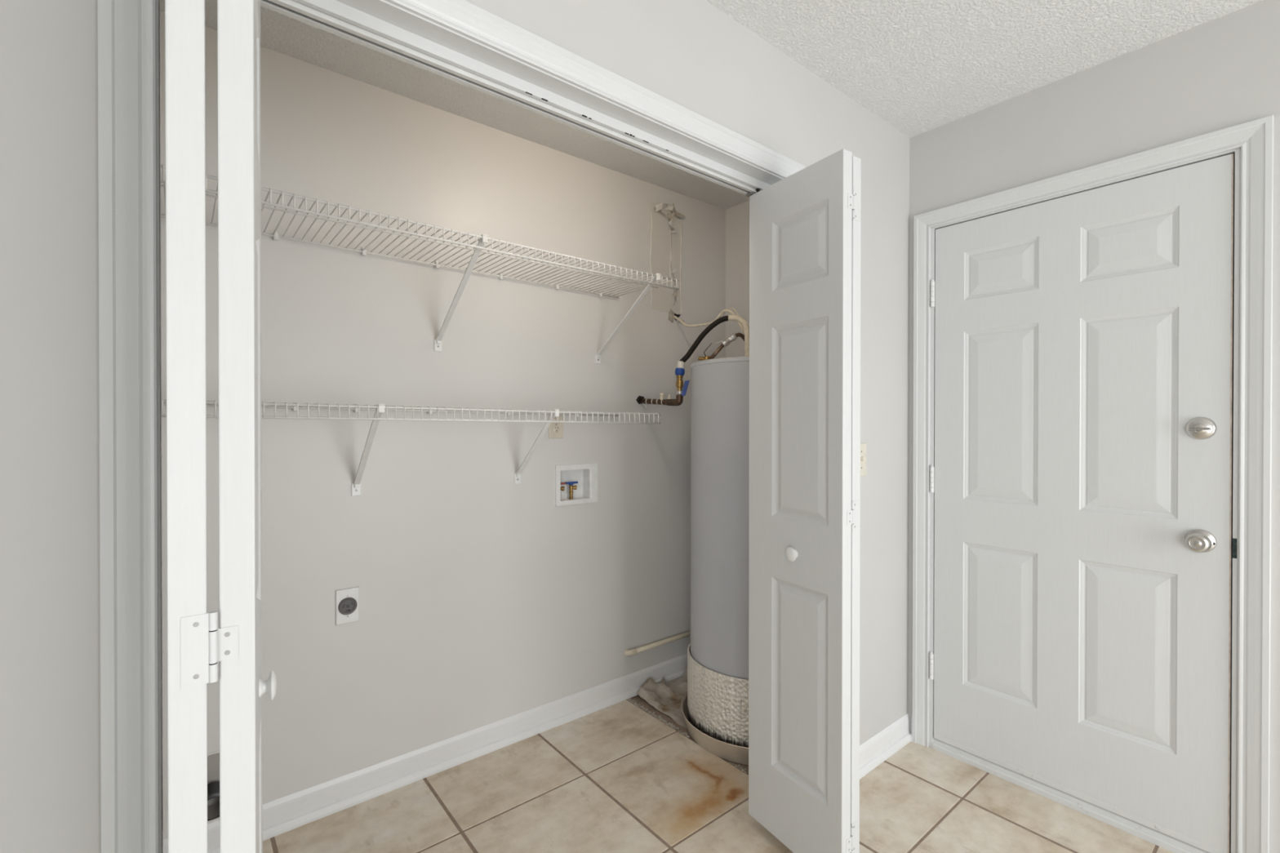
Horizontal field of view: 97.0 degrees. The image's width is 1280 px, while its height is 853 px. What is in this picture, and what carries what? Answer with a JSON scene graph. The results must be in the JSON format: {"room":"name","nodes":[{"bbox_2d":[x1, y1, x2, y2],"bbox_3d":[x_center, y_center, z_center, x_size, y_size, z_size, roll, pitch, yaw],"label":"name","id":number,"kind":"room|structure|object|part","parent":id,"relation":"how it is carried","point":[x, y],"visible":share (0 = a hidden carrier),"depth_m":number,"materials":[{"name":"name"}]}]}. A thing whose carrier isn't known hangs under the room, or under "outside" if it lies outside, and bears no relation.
{"room":"utility area","nodes":[
{"label":"utility area","id":0,"kind":"room"},
{"bbox_2d":[160,10,725,839],"bbox_3d":[-0.604,0.049,2.248,2.900,2.440,0.114,0,0,-39],"label":"wall","id":1,"kind":"structure","parent":0,"point":[484,600],"depth_m":2.11,"materials":[{"name":"beige paint"}]},
{"bbox_2d":[207,751,219,822],"bbox_3d":[-1.288,1.068,1.706,0.208,0.212,0.086,0,0,-39],"label":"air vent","id":2,"kind":"object","parent":1,"relation":"in","point":[213,760],"visible":0.23,"depth_m":1.74,"materials":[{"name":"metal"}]},
{"bbox_2d":[335,586,359,625],"bbox_3d":[-0.979,0.601,1.896,0.072,0.117,0.010,0,0,-39],"label":"dryer outlet","id":3,"kind":"object","parent":1,"relation":"attached to","point":[347,600],"visible":1,"depth_m":1.89,"materials":[{"name":"white plastic"}]},
{"bbox_2d":[337,597,357,614],"bbox_3d":[-0.977,0.601,1.895,0.058,0.058,0.006,0,0,-39],"label":"socket","id":4,"kind":"object","parent":3,"relation":"attached to","point":[346,606],"depth_m":1.89,"materials":[{"name":"black plastic"}]},
{"bbox_2d":[161,398,661,496],"bbox_3d":[-0.750,0.077,1.884,1.912,0.314,0.313,0,0,-39],"label":"wire shelf","id":5,"kind":"object","parent":1,"relation":"attached to","point":[380,408],"visible":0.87,"depth_m":1.86,"materials":[{"name":"white metal"}]},
{"bbox_3d":[-0.957,0.212,1.911,0.029,0.043,0.011,0,0,-39],"label":"foot plate","id":6,"kind":"part","parent":5,"relation":"part of","materials":[{"name":"white plastic"}]},
{"bbox_3d":[-0.842,-0.057,1.996,1.912,0.027,0.007,0,0,-39],"label":"rail","id":7,"kind":"part","parent":5,"relation":"part of","materials":[{"name":"white plastic"}]},
{"bbox_3d":[-0.655,-0.021,1.767,1.912,0.028,0.007,0,0,-39],"label":"rail","id":8,"kind":"part","parent":5,"relation":"part of","materials":[{"name":"white plastic"}]},
{"bbox_3d":[-0.656,-0.056,1.767,1.912,0.028,0.007,0,0,-39],"label":"rail","id":9,"kind":"part","parent":5,"relation":"part of","materials":[{"name":"white plastic"}]},
{"bbox_3d":[-0.493,0.211,2.289,0.029,0.043,0.011,0,0,-39],"label":"foot plate","id":10,"kind":"part","parent":5,"relation":"part of","materials":[{"name":"white plastic"}]},
{"bbox_2d":[160,164,679,364],"bbox_3d":[-0.715,-0.442,1.843,1.917,0.333,0.417,0,0,-39],"label":"wire shelf","id":11,"kind":"object","parent":1,"relation":"attached to","point":[483,239],"visible":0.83,"depth_m":1.89,"materials":[{"name":"white metal"}]},
{"bbox_3d":[-0.840,-0.591,1.994,1.917,0.011,0.007,0,0,-39],"label":"rail","id":12,"kind":"part","parent":11,"relation":"part of","materials":[{"name":"white plastic"}]},
{"bbox_3d":[-0.665,-0.585,1.781,1.917,0.010,0.005,0,0,-39],"label":"rail","id":13,"kind":"part","parent":11,"relation":"part of","materials":[{"name":"white plastic"}]},
{"bbox_3d":[-0.587,-0.555,1.685,1.917,0.011,0.007,0,0,-39],"label":"rail","id":14,"kind":"part","parent":11,"relation":"part of","materials":[{"name":"white plastic"}]},
{"bbox_3d":[-0.588,-0.589,1.686,1.917,0.011,0.007,0,0,-39],"label":"rail","id":15,"kind":"part","parent":11,"relation":"part of","materials":[{"name":"white plastic"}]},
{"bbox_3d":[-0.742,-0.298,2.084,0.029,0.043,0.011,0,0,-39],"label":"foot plate","id":16,"kind":"part","parent":11,"relation":"part of","materials":[{"name":"white plastic"}]},
{"bbox_3d":[-0.186,-0.302,2.538,0.029,0.043,0.011,0,0,-39],"label":"foot plate","id":17,"kind":"part","parent":11,"relation":"part of","materials":[{"name":"white plastic"}]},
{"bbox_2d":[163,653,687,852],"bbox_3d":[-0.562,1.218,2.233,2.660,0.102,0.020,0,0,-39],"label":"baseboard","id":18,"kind":"structure","parent":1,"relation":"attached to","point":[281,815],"depth_m":2.08,"materials":[{"name":"white paint"}]},
{"bbox_2d":[548,413,563,438],"bbox_3d":[-0.356,-0.008,2.402,0.070,0.116,0.008,0,0,-39],"label":"electrical outlet","id":19,"kind":"object","parent":1,"relation":"attached to","point":[555,429],"visible":0.73,"depth_m":2.40,"materials":[{"name":"beige plastic"}]},
{"bbox_2d":[552,416,559,423],"bbox_3d":[-0.355,-0.028,2.401,0.033,0.033,0.004,0,0,-39],"label":"receptacle","id":20,"kind":"object","parent":19,"relation":"attached to","point":[555,418],"depth_m":2.40,"materials":[{"name":"beige plastic"}]},
{"bbox_2d":[552,425,559,432],"bbox_3d":[-0.355,0.011,2.401,0.033,0.033,0.004,0,0,-39],"label":"receptacle","id":21,"kind":"object","parent":19,"relation":"attached to","point":[556,428],"depth_m":2.40,"materials":[{"name":"beige plastic"}]},
{"bbox_2d":[555,462,597,506],"bbox_3d":[-0.291,0.251,2.492,0.216,0.174,0.058,0,0,-39],"label":"washer supply box","id":22,"kind":"object","parent":1,"relation":"attached to","point":[575,484],"visible":0.96,"depth_m":2.51,"materials":[{"name":"white plastic"}]},
{"bbox_3d":[-0.300,0.250,2.489,0.054,0.014,0.021,0,0,-39],"label":"lever handle","id":23,"kind":"part","parent":22,"relation":"part of","materials":[{"name":"blue plastic"}]},
{"bbox_2d":[624,631,690,655],"bbox_3d":[0.154,1.055,2.808,0.564,0.026,0.036,0,0,-39],"label":"drain pipe","id":24,"kind":"object","parent":1,"relation":"attached to","point":[633,651],"visible":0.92,"depth_m":2.73,"materials":[{"name":"beige plastic"}]},
{"bbox_2d":[639,374,689,408],"bbox_3d":[0.099,-0.155,2.607,0.060,0.146,0.326,0,0,-39],"label":"supply pipe","id":25,"kind":"object","parent":1,"relation":"attached to","point":[678,401],"visible":0.99,"depth_m":2.50,"materials":[{"name":"orange metal"}]},
{"bbox_3d":[0.199,-0.169,2.493,0.018,0.071,0.049,0,0,39],"label":"lever handle","id":26,"kind":"part","parent":25,"relation":"part of","materials":[{"name":"blue plastic"}]},
{"bbox_2d":[675,315,749,375],"bbox_3d":[0.317,-0.353,2.467,0.330,0.259,0.043,0,0,10],"label":"hose","id":27,"kind":"object","parent":25,"relation":"attached to","point":[680,371],"visible":0.91,"depth_m":2.46,"materials":[{"name":"black plastic"}]},
{"bbox_2d":[674,306,744,334],"bbox_3d":[0.324,-0.415,2.664,0.019,0.282,0.474,0,0,-41],"label":"power cable","id":28,"kind":"object","parent":1,"relation":"attached to","point":[722,312],"visible":0.7,"depth_m":2.62,"materials":[{"name":"beige plastic"}]},
{"bbox_2d":[0,0,909,852],"bbox_3d":[-0.725,0.055,0.894,4.600,2.440,0.115,0,0,-39],"label":"wall","id":29,"kind":"structure","parent":0,"point":[691,54],"depth_m":0.78,"materials":[{"name":"beige paint"}]},
{"bbox_2d":[97,0,158,852],"bbox_3d":[-0.727,0.222,0.807,0.060,2.108,0.018,0,0,-39],"label":"trim","id":30,"kind":"structure","parent":29,"relation":"attached to","point":[127,278],"depth_m":0.80,"materials":[{"name":"white paint"}]},
{"bbox_2d":[155,0,163,852],"bbox_3d":[-0.745,0.251,0.879,0.004,2.048,0.117,0,0,-39],"label":"trim","id":31,"kind":"structure","parent":29,"relation":"attached to","point":[157,2],"depth_m":0.83,"materials":[{"name":"white paint"}]},
{"bbox_2d":[260,0,760,195],"bbox_3d":[-0.164,-0.754,1.367,1.520,0.034,0.046,0,0,-39],"label":"door track","id":32,"kind":"object","parent":29,"relation":"attached to","point":[293,9],"visible":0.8,"depth_m":1.22,"materials":[{"name":"white metal"}]},
{"bbox_2d":[164,0,276,852],"bbox_3d":[-0.591,0.256,0.804,0.126,1.964,0.368,0,0,-39],"label":"door","id":33,"kind":"structure","parent":32,"relation":"attached to","point":[196,644],"depth_m":0.66,"materials":[{"name":"white paint"}]},
{"bbox_3d":[-0.547,-0.508,0.800,0.010,0.209,0.214,0,0,-33],"label":"panel","id":34,"kind":"part","parent":33,"relation":"part of","materials":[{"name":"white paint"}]},
{"bbox_3d":[-0.547,-0.010,0.803,0.010,0.572,0.214,0,0,-33],"label":"panel","id":35,"kind":"part","parent":33,"relation":"part of","materials":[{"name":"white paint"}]},
{"bbox_3d":[-0.547,0.745,0.807,0.010,0.574,0.214,0,0,-33],"label":"panel","id":36,"kind":"part","parent":33,"relation":"part of","materials":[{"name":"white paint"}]},
{"bbox_3d":[-0.542,0.379,0.824,0.023,0.042,0.042,0,0,-39],"label":"knob","id":37,"kind":"part","parent":33,"relation":"part of","materials":[{"name":"white plastic"}]},
{"bbox_2d":[746,148,861,852],"bbox_3d":[0.464,0.240,1.665,0.105,1.988,0.377,0,0,-32],"label":"door","id":38,"kind":"structure","parent":32,"relation":"attached to","point":[804,550],"depth_m":1.60,"materials":[{"name":"white paint"}]},
{"bbox_3d":[0.437,0.367,1.629,0.021,0.042,0.042,0,0,-31],"label":"knob","id":39,"kind":"part","parent":38,"relation":"part of","materials":[{"name":"white plastic"}]},
{"bbox_3d":[0.457,0.741,1.627,0.010,0.574,0.214,0,0,-31],"label":"panel","id":40,"kind":"part","parent":38,"relation":"part of","materials":[{"name":"white paint"}]},
{"bbox_3d":[0.458,-0.014,1.623,0.010,0.572,0.214,0,0,-31],"label":"panel","id":41,"kind":"part","parent":38,"relation":"part of","materials":[{"name":"white paint"}]},
{"bbox_3d":[0.458,-0.511,1.620,0.010,0.209,0.214,0,0,-31],"label":"panel","id":42,"kind":"part","parent":38,"relation":"part of","materials":[{"name":"white paint"}]},
{"bbox_2d":[294,0,770,190],"bbox_3d":[-0.153,-0.760,1.354,1.520,0.024,0.012,0,0,-39],"label":"trim","id":43,"kind":"structure","parent":29,"relation":"attached to","point":[335,8],"depth_m":1.24,"materials":[{"name":"white paint"}]},
{"bbox_2d":[336,0,783,185],"bbox_3d":[-0.155,-0.773,1.356,1.520,0.004,0.117,0,0,-39],"label":"trim","id":44,"kind":"structure","parent":29,"relation":"attached to","point":[383,10],"depth_m":1.26,"materials":[{"name":"white paint"}]},
{"bbox_2d":[384,0,804,178],"bbox_3d":[-0.112,-0.805,1.304,1.646,0.060,0.018,0,0,-39],"label":"trim","id":45,"kind":"structure","parent":29,"relation":"attached to","point":[465,18],"depth_m":1.29,"materials":[{"name":"white paint"}]},
{"bbox_2d":[860,443,866,475],"bbox_3d":[0.809,0.121,2.062,0.070,0.120,0.016,0,0,-39],"label":"light switch","id":46,"kind":"object","parent":29,"relation":"attached to","point":[863,446],"visible":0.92,"depth_m":2.07,"materials":[{"name":"beige plastic"}]},
{"bbox_2d":[859,712,911,779],"bbox_3d":[0.812,1.219,2.067,0.742,0.102,0.020,0,0,-39],"label":"baseboard","id":47,"kind":"structure","parent":29,"relation":"attached to","point":[873,752],"depth_m":2.17,"materials":[{"name":"white paint"}]},
{"bbox_2d":[160,0,1262,209],"bbox_3d":[0.465,-1.208,-0.410,5.000,0.100,5.800,0,0,-39],"label":"ceiling","id":48,"kind":"structure","parent":0,"point":[919,66],"depth_m":1.77,"materials":[{"name":"white paint"}]},
{"bbox_2d":[680,692,748,765],"bbox_3d":[0.481,1.232,2.398,0.613,0.080,0.613,0,0,-39],"label":"pan","id":49,"kind":"object","parent":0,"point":[737,754],"visible":0.22,"depth_m":2.17,"materials":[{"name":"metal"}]},
{"bbox_2d":[687,333,749,747],"bbox_3d":[0.482,0.430,2.394,0.560,1.677,0.560,0,0,-39],"label":"water heater","id":50,"kind":"object","parent":49,"relation":"on","point":[717,650],"visible":0.55,"depth_m":2.19,"materials":[{"name":"grey metal"}]},
{"bbox_3d":[0.482,-0.259,2.391,0.535,0.022,0.535,0,0,-39],"label":"lid","id":51,"kind":"part","parent":50,"relation":"part of","materials":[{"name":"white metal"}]},
{"bbox_2d":[262,695,1173,852],"bbox_3d":[0.464,1.342,-0.398,5.000,0.120,5.800,0,0,-39],"label":"floor","id":52,"kind":"structure","parent":0,"point":[616,778],"depth_m":1.88,"materials":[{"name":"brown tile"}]},
{"bbox_2d":[635,666,687,728],"bbox_3d":[0.462,1.234,2.551,0.633,0.077,0.772,0,0,-39],"label":"plastic sheet","id":53,"kind":"object","parent":52,"relation":"on","point":[666,697],"visible":0.09,"depth_m":2.63,"materials":[{"name":"plastic"}]},
{"bbox_2d":[626,697,748,773],"bbox_3d":[0.182,1.271,2.350,0.033,0.011,0.762,0,0,-39],"label":"crumbs","id":54,"kind":"object","parent":52,"relation":"on","point":[629,700],"visible":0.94,"depth_m":2.44,"materials":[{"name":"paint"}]},
{"bbox_2d":[725,0,1279,852],"bbox_3d":[2.246,0.056,0.984,0.115,2.440,5.497,0,0,-39],"label":"wall","id":55,"kind":"structure","parent":0,"point":[1223,72],"depth_m":1.79,"materials":[{"name":"beige paint"}]},
{"bbox_2d":[910,718,912,742],"bbox_3d":[1.099,1.218,2.286,0.020,0.102,0.010,0,0,-39],"label":"baseboard","id":56,"kind":"structure","parent":55,"relation":"attached to","point":[911,737],"depth_m":2.29,"materials":[{"name":"white paint"}]},
{"bbox_2d":[911,216,930,747],"bbox_3d":[1.121,0.213,2.257,0.018,2.113,0.060,0,0,-39],"label":"trim","id":57,"kind":"structure","parent":55,"relation":"attached to","point":[922,232],"depth_m":2.25,"materials":[{"name":"white paint"}]},
{"bbox_2d":[928,227,935,747],"bbox_3d":[1.203,0.244,2.269,0.126,2.050,0.025,0,0,-39],"label":"trim","id":58,"kind":"structure","parent":55,"relation":"attached to","point":[932,230],"depth_m":2.23,"materials":[{"name":"white paint"}]},
{"bbox_2d":[931,737,1208,852],"bbox_3d":[1.450,1.251,1.949,0.104,0.040,0.824,0,0,-39],"label":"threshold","id":59,"kind":"structure","parent":55,"relation":"attached to","point":[1162,840],"depth_m":1.89,"materials":[{"name":"white paint"}]},
{"bbox_2d":[928,153,1235,852],"bbox_3d":[1.404,0.229,1.915,0.107,2.002,0.824,0,0,-39],"label":"door","id":60,"kind":"structure","parent":55,"relation":"in","point":[1082,473],"depth_m":1.83,"materials":[{"name":"white paint"}]},
{"bbox_3d":[1.304,0.710,2.059,0.007,0.542,0.240,0,0,-39],"label":"panel","id":61,"kind":"part","parent":60,"relation":"part of","materials":[{"name":"white paint"}]},
{"bbox_3d":[1.305,-0.042,2.055,0.007,0.635,0.240,0,0,-39],"label":"panel","id":62,"kind":"part","parent":60,"relation":"part of","materials":[{"name":"white paint"}]},
{"bbox_3d":[1.305,-0.568,2.053,0.007,0.183,0.240,0,0,-39],"label":"panel","id":63,"kind":"part","parent":60,"relation":"part of","materials":[{"name":"white paint"}]},
{"bbox_3d":[1.529,0.711,1.784,0.007,0.542,0.238,0,0,-39],"label":"panel","id":64,"kind":"part","parent":60,"relation":"part of","materials":[{"name":"white paint"}]},
{"bbox_3d":[1.530,-0.041,1.780,0.007,0.635,0.238,0,0,-39],"label":"panel","id":65,"kind":"part","parent":60,"relation":"part of","materials":[{"name":"white paint"}]},
{"bbox_3d":[1.530,-0.567,1.777,0.007,0.183,0.238,0,0,-39],"label":"panel","id":66,"kind":"part","parent":60,"relation":"part of","materials":[{"name":"white paint"}]},
{"bbox_3d":[1.609,0.333,1.630,0.064,0.067,0.067,0,0,-39],"label":"knob","id":67,"kind":"part","parent":60,"relation":"part of","materials":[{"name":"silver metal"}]},
{"bbox_2d":[914,115,1272,229],"bbox_3d":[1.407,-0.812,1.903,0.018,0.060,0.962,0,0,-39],"label":"trim","id":68,"kind":"structure","parent":55,"relation":"attached to","point":[1233,137],"depth_m":1.81,"materials":[{"name":"white paint"}]},
{"bbox_2d":[1231,148,1240,852],"bbox_3d":[1.719,0.248,1.636,0.126,2.050,0.025,0,0,-39],"label":"trim","id":69,"kind":"structure","parent":55,"relation":"attached to","point":[1237,152],"depth_m":1.59,"materials":[{"name":"white paint"}]},
{"bbox_3d":[1.681,0.343,1.600,0.021,0.056,0.009,0,0,-39],"label":"strike plate","id":70,"kind":"part","parent":69,"relation":"part of","materials":[{"name":"grey metal"}]},
{"bbox_2d":[1236,115,1273,852],"bbox_3d":[1.692,0.217,1.558,0.018,2.113,0.060,0,0,-39],"label":"trim","id":71,"kind":"structure","parent":55,"relation":"attached to","point":[1257,153],"depth_m":1.55,"materials":[{"name":"white paint"}]}
]}

